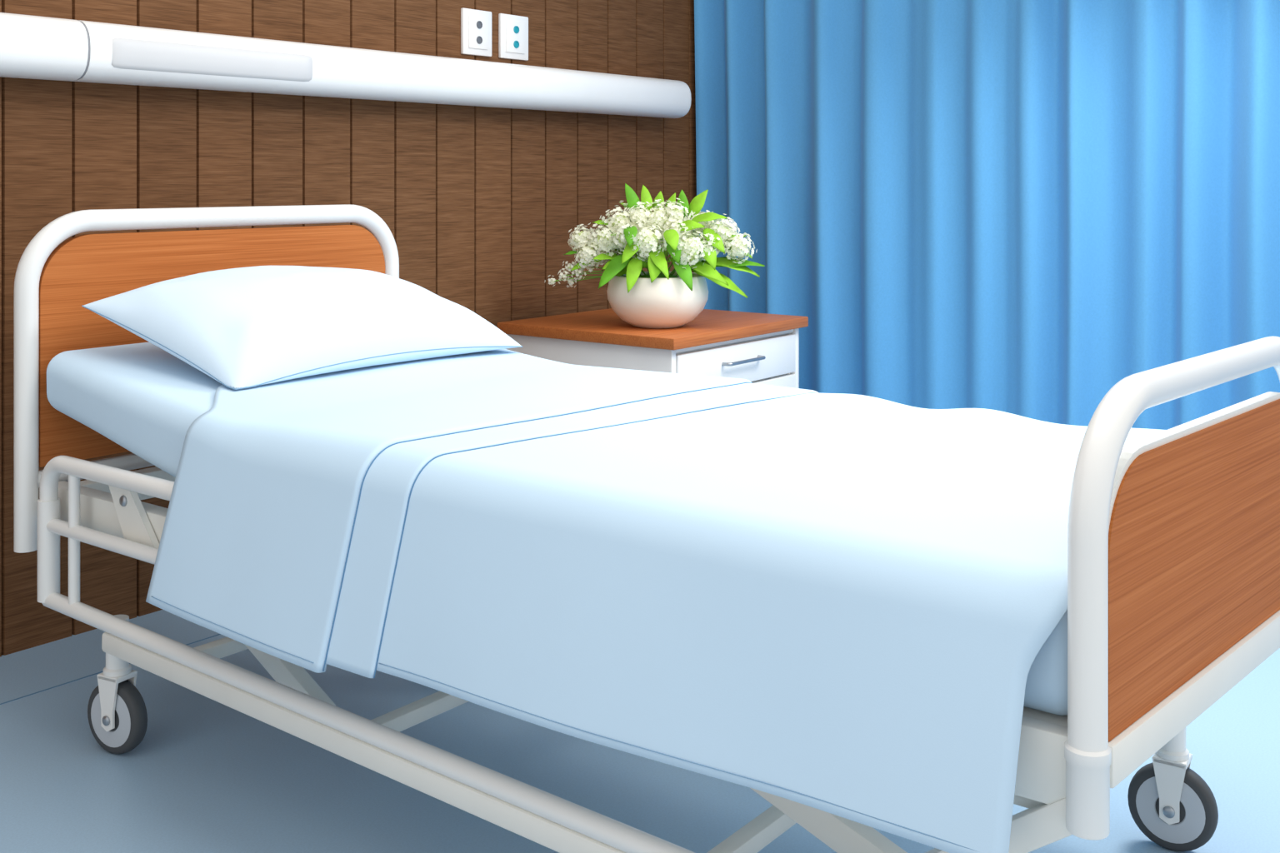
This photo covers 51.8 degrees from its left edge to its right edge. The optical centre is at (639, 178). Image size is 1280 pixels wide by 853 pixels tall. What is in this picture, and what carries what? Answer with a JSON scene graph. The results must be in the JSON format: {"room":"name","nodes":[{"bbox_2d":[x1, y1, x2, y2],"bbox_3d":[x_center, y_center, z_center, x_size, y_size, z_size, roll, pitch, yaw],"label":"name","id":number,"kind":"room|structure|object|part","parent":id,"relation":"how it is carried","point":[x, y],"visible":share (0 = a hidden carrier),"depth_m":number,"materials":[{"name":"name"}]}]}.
{"room":"hospital room","nodes":[
{"label":"hospital room","id":0,"kind":"room"},
{"bbox_2d":[0,0,696,656],"bbox_3d":[-1.411,-0.275,3.077,0.100,2.700,5.545,0,0,37],"label":"wall","id":1,"kind":"structure","parent":0,"point":[480,206],"depth_m":3.79,"materials":[{"name":"brown wood"}]},
{"bbox_2d":[0,12,691,118],"bbox_3d":[-0.977,-0.292,3.437,0.146,0.140,3.675,0,0,37],"label":"wall light","id":2,"kind":"object","parent":1,"relation":"attached to","point":[32,47],"visible":1,"depth_m":3.45,"materials":[{"name":"white plastic"}]},
{"bbox_2d":[111,38,312,81],"bbox_3d":[-1.036,-0.288,3.247,0.010,0.070,0.570,0,0,37],"label":"diffuser","id":3,"kind":"object","parent":2,"relation":"attached to","point":[172,59],"depth_m":3.22,"materials":[{"name":"white plastic"}]},
{"bbox_2d":[460,7,491,56],"bbox_3d":[-0.512,-0.459,4.155,0.022,0.144,0.130,0,0,37],"label":"wall outlet","id":4,"kind":"object","parent":1,"relation":"attached to","point":[476,25],"visible":1,"depth_m":4.14,"materials":[{"name":"white plastic"}]},
{"bbox_3d":[-0.509,-0.459,4.153,0.007,0.104,0.086,0,0,37],"label":"panel","id":5,"kind":"part","parent":4,"relation":"part of","materials":[{"name":"white plastic"}]},
{"bbox_2d":[476,20,482,28],"bbox_3d":[-0.505,-0.483,4.150,0.004,0.025,0.025,0,0,37],"label":"socket","id":6,"kind":"object","parent":4,"relation":"attached to","point":[479,23],"depth_m":4.15,"materials":[{"name":"grey plastic"}]},
{"bbox_2d":[476,35,482,44],"bbox_3d":[-0.505,-0.435,4.150,0.004,0.025,0.025,0,0,37],"label":"socket","id":7,"kind":"object","parent":4,"relation":"attached to","point":[479,38],"depth_m":4.15,"materials":[{"name":"grey plastic"}]},
{"bbox_2d":[498,13,528,60],"bbox_3d":[-0.408,-0.459,4.290,0.022,0.144,0.133,0,0,37],"label":"wall outlet","id":8,"kind":"object","parent":1,"relation":"attached to","point":[512,29],"visible":1,"depth_m":4.28,"materials":[{"name":"white plastic"}]},
{"bbox_3d":[-0.405,-0.459,4.288,0.007,0.104,0.089,0,0,37],"label":"panel","id":9,"kind":"part","parent":8,"relation":"part of","materials":[{"name":"white plastic"}]},
{"bbox_2d":[513,25,519,33],"bbox_3d":[-0.402,-0.483,4.285,0.004,0.025,0.025,0,0,37],"label":"socket","id":10,"kind":"object","parent":8,"relation":"attached to","point":[516,28],"depth_m":4.28,"materials":[{"name":"teal plastic"}]},
{"bbox_2d":[513,40,519,48],"bbox_3d":[-0.402,-0.435,4.285,0.004,0.025,0.025,0,0,37],"label":"socket","id":11,"kind":"object","parent":8,"relation":"attached to","point":[516,43],"depth_m":4.28,"materials":[{"name":"teal plastic"}]},
{"bbox_2d":[694,0,1279,429],"bbox_3d":[1.991,-0.240,3.747,4.472,2.570,0.136,0,0,37],"label":"curtain","id":12,"kind":"object","parent":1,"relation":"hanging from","point":[1027,208],"visible":0.8,"depth_m":4.37,"materials":[{"name":"blue fabric"}]},
{"bbox_2d":[0,610,1279,852],"bbox_3d":[0.388,1.125,1.692,4.640,0.100,5.560,0,0,37],"label":"floor","id":13,"kind":"structure","parent":0,"point":[206,775],"depth_m":2.36,"materials":[{"name":"blue plastic"}]},
{"bbox_2d":[0,634,220,704],"bbox_3d":[-1.165,1.075,2.879,0.004,0.001,5.560,0,0,37],"label":"trim","id":14,"kind":"structure","parent":13,"relation":"on","point":[217,634],"depth_m":2.81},
{"bbox_2d":[13,204,1279,852],"bbox_3d":[-0.042,0.570,2.309,2.273,1.010,1.000,0,0,37],"label":"hospital bed","id":15,"kind":"object","parent":13,"relation":"on","point":[1173,534],"visible":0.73,"depth_m":1.76,"materials":[{"name":"white metal"}]},
{"bbox_3d":[-0.979,0.875,2.470,0.050,0.101,0.050,0,0,37],"label":"stem","id":16,"kind":"part","parent":15,"relation":"part of","materials":[{"name":"white metal"}]},
{"bbox_3d":[-0.915,0.630,2.404,0.175,0.120,0.012,0,0,37],"label":"bracket plate","id":17,"kind":"part","parent":15,"relation":"part of","materials":[{"name":"white metal"}]},
{"bbox_3d":[-0.926,0.400,2.987,0.045,0.670,0.995,0,0,37],"label":"tube frame","id":18,"kind":"part","parent":15,"relation":"part of","materials":[{"name":"white metal"}]},
{"bbox_3d":[-0.926,0.345,2.987,0.018,0.460,0.902,0,0,37],"label":"wood panel","id":19,"kind":"part","parent":15,"relation":"part of","materials":[{"name":"brown wood"}]},
{"bbox_3d":[-0.736,0.797,2.413,0.517,0.290,0.030,0,0,37],"label":"lift arm","id":20,"kind":"part","parent":15,"relation":"part of","materials":[{"name":"white metal"}]},
{"bbox_3d":[-0.100,0.638,2.343,2.055,0.063,0.878,0,0,37],"label":"bed frame","id":21,"kind":"part","parent":15,"relation":"part of","materials":[{"name":"white metal"}]},
{"bbox_2d":[46,342,1067,715],"bbox_3d":[-0.092,0.459,2.345,2.050,0.230,0.912,0,0,37],"label":"mattress","id":22,"kind":"object","parent":15,"relation":"on","point":[142,397],"visible":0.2,"depth_m":2.45,"materials":[{"name":"blue fabric"}]},
{"bbox_2d":[145,349,1165,852],"bbox_3d":[0.038,0.557,2.206,1.680,0.336,1.058,0,0,37],"label":"sheet","id":23,"kind":"object","parent":22,"relation":"on","point":[842,605],"visible":0.98,"depth_m":1.77,"materials":[{"name":"blue fabric"}]},
{"bbox_2d":[81,265,522,389],"bbox_3d":[-0.688,0.290,2.822,0.409,0.205,0.837,0,0,37],"label":"pillow","id":24,"kind":"object","parent":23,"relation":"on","point":[249,327],"visible":1,"depth_m":2.66,"materials":[{"name":"white fabric"}]},
{"bbox_3d":[0.146,0.772,1.739,0.572,0.233,0.030,0,0,37],"label":"lift arm","id":25,"kind":"part","parent":15,"relation":"part of","materials":[{"name":"white metal"}]},
{"bbox_3d":[0.381,0.612,1.414,0.208,0.077,0.026,0,0,37],"label":"corner plate","id":26,"kind":"part","parent":15,"relation":"part of","materials":[{"name":"white metal"}]},
{"bbox_3d":[0.854,0.879,2.116,0.050,0.091,0.050,0,0,37],"label":"stem","id":27,"kind":"part","parent":15,"relation":"part of","materials":[{"name":"white metal"}]},
{"bbox_3d":[0.695,0.399,1.602,0.039,0.372,0.759,0,0,42],"label":"tube frame","id":28,"kind":"part","parent":15,"relation":"part of","materials":[{"name":"white metal"}]},
{"bbox_3d":[0.695,0.436,1.602,0.022,0.280,0.666,0,0,42],"label":"wood panel","id":29,"kind":"part","parent":15,"relation":"part of","materials":[{"name":"brown wood"}]},
{"bbox_2d":[497,308,808,388],"bbox_3d":[0.056,0.766,4.275,0.706,0.617,0.760,0,0,37],"label":"nightstand","id":30,"kind":"object","parent":13,"relation":"on","point":[757,348],"visible":0.26,"depth_m":4.06,"materials":[{"name":"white wood"}]},
{"bbox_2d":[606,271,708,329],"bbox_3d":[0.055,0.378,4.081,0.314,0.160,0.314,0,0,37],"label":"flower bowl","id":31,"kind":"object","parent":30,"relation":"on","point":[662,303],"visible":0.82,"depth_m":3.96,"materials":[{"name":"beige ceramic"}]},
{"bbox_2d":[545,183,764,298],"bbox_3d":[0.026,0.206,4.102,0.648,0.383,0.431,0,0,-14],"label":"flower arrangement","id":32,"kind":"object","parent":31,"relation":"in","point":[632,239],"visible":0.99,"depth_m":4.00,"materials":[{"name":"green plant"}]},
{"bbox_3d":[-0.132,0.310,4.063,0.278,0.019,0.004,0,0,-5],"label":"stem","id":33,"kind":"part","parent":32,"relation":"part of","materials":[{"name":"green plant"}]},
{"bbox_3d":[-0.112,0.305,4.063,0.248,0.028,0.004,0,0,-6],"label":"stem","id":34,"kind":"part","parent":32,"relation":"part of","materials":[{"name":"green plant"}]},
{"bbox_3d":[-0.099,0.312,4.075,0.229,0.019,0.004,0,0,-2],"label":"stem","id":35,"kind":"part","parent":32,"relation":"part of","materials":[{"name":"green plant"}]},
{"bbox_3d":[0.304,0.575,4.085,0.020,0.124,0.662,0,0,37],"label":"drawer","id":36,"kind":"part","parent":30,"relation":"part of","materials":[{"name":"white laminate"}]},
{"bbox_3d":[0.324,0.563,4.070,0.032,0.010,0.211,0,0,37],"label":"handle","id":37,"kind":"part","parent":30,"relation":"part of","materials":[{"name":"metal"}]},
{"bbox_3d":[0.304,0.729,4.085,0.020,0.168,0.662,0,0,37],"label":"drawer","id":38,"kind":"part","parent":30,"relation":"part of","materials":[{"name":"white laminate"}]}
]}

